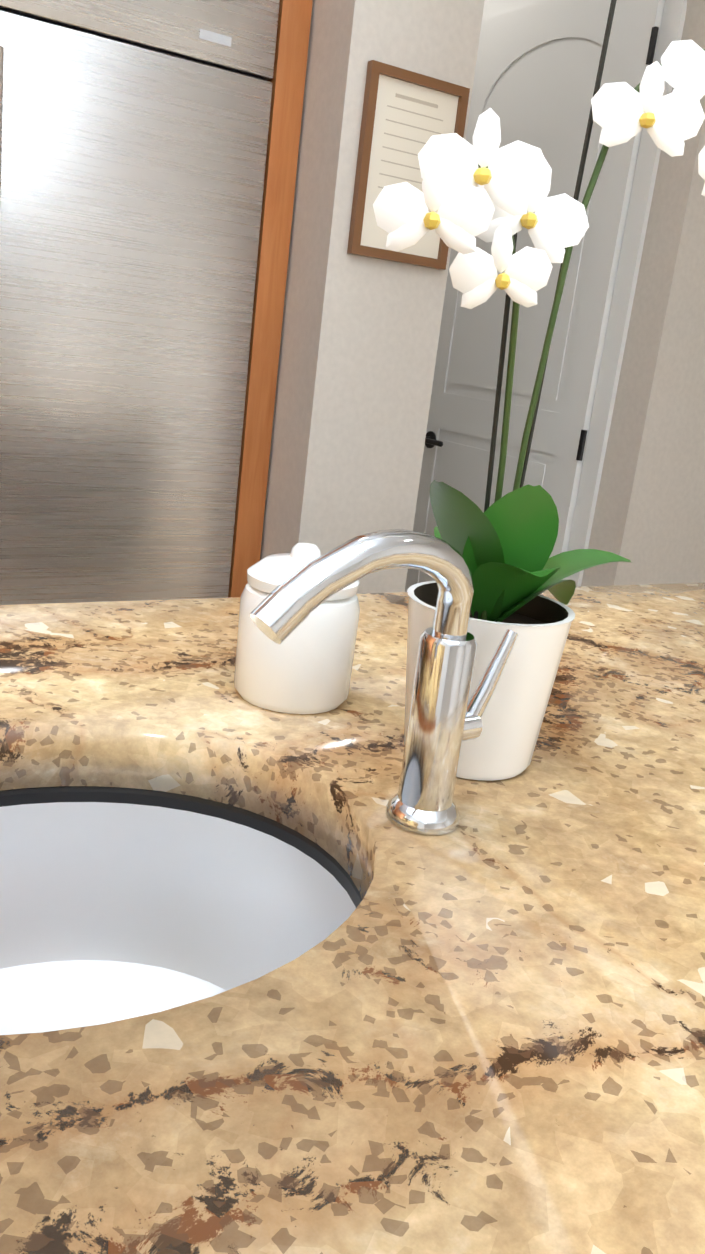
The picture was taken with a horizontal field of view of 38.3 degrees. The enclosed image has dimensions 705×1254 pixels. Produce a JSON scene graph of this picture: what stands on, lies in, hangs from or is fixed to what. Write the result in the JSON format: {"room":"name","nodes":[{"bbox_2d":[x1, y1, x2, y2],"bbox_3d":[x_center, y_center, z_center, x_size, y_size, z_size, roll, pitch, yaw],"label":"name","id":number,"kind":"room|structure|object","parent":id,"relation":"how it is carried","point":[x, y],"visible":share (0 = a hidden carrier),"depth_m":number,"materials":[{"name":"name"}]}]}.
{"room":"kitchen","nodes":[
{"label":"kitchen","id":0,"kind":"room"},
{"bbox_2d":[260,0,323,559],"bbox_3d":[-0.671,-1.328,3.518,0.100,3.040,2.280,-3,18,-32],"label":"wall","id":1,"kind":"structure","parent":0,"point":[300,184],"depth_m":2.62,"materials":[{"name":"paint"}]},
{"bbox_2d":[270,0,704,593],"bbox_3d":[0.998,-1.030,3.182,2.560,3.040,0.150,-3,18,-32],"label":"wall","id":2,"kind":"structure","parent":0,"point":[362,360],"depth_m":2.68,"materials":[{"name":"paint"}]},
{"bbox_2d":[347,60,469,269],"bbox_3d":[0.138,-1.121,2.494,0.285,0.425,0.022,-3,18,-32],"label":"picture frame","id":3,"kind":"object","parent":2,"relation":"attached to","point":[407,115],"visible":0.79,"depth_m":2.46,"materials":[{"name":"brown wood"}]},
{"bbox_3d":[0.427,1.155,1.011,6.200,0.100,8.900,-3,18,-32],"label":"floor","id":4,"kind":"structure","parent":0,"visible":0},
{"bbox_2d":[0,0,279,604],"bbox_3d":[-0.941,-0.625,2.585,1.211,2.131,0.721,-3,18,-32],"label":"fridge","id":5,"kind":"object","parent":4,"relation":"on","point":[133,141],"visible":0.67,"depth_m":2.43,"materials":[{"name":"silver metal"}]},
{"bbox_2d":[228,0,312,597],"bbox_3d":[-1.293,-0.797,2.303,2.259,2.535,0.730,-3,18,-32],"label":"trim panel","id":6,"kind":"object","parent":4,"relation":"on","point":[287,81],"visible":0.1,"depth_m":2.61,"materials":[{"name":"brown wood"}]},
{"bbox_3d":[0.527,0.787,0.591,1.837,0.853,2.572,-3,18,-32],"label":"cabinet","id":7,"kind":"object","parent":4,"relation":"on","visible":0},
{"bbox_2d":[0,583,704,1253],"bbox_3d":[0.618,0.353,0.466,1.895,0.060,2.610,-3,18,-32],"label":"countertop","id":8,"kind":"structure","parent":7,"relation":"on","point":[480,1029],"depth_m":0.60,"materials":[{"name":"stone"}]},
{"bbox_2d":[0,786,361,1034],"bbox_3d":[-0.229,0.298,0.762,0.509,0.186,0.443,-3,18,-32],"label":"sink","id":9,"kind":"object","parent":8,"relation":"in","point":[118,903],"visible":0.31,"depth_m":0.94,"materials":[{"name":"white ceramic"},{"name":"chrome"}]},
{"bbox_2d":[234,543,359,713],"bbox_3d":[-0.055,-0.006,1.037,0.122,0.160,0.122,-3,18,-32],"label":"jar","id":10,"kind":"object","parent":8,"relation":"on","point":[305,666],"visible":0.75,"depth_m":1.00,"materials":[{"name":"white ceramic"}]},
{"bbox_2d":[250,529,517,834],"bbox_3d":[0.028,0.044,0.751,0.261,0.239,0.076,-3,18,-32],"label":"faucet","id":11,"kind":"object","parent":8,"relation":"on","point":[445,720],"visible":0.98,"depth_m":0.76,"materials":[{"name":"silver metal"}]},
{"bbox_2d":[373,0,704,780],"bbox_3d":[0.198,-0.194,0.908,0.530,0.648,0.206,-3,18,-32],"label":"orchid","id":12,"kind":"object","parent":8,"relation":"on","point":[485,188],"visible":0.96,"depth_m":0.82,"materials":[{"name":"white plant"}]},
{"bbox_3d":[0.341,-1.381,4.142,0.100,3.040,2.280,-3,18,-32],"label":"wall","id":13,"kind":"structure","parent":0,"visible":0},
{"bbox_2d":[405,0,686,591],"bbox_3d":[0.539,-0.952,3.661,0.100,2.515,1.068,-3,18,-32],"label":"hall door","id":14,"kind":"structure","parent":13,"relation":"in","point":[536,67],"depth_m":3.42,"materials":[{"name":"white paint"}]}
]}

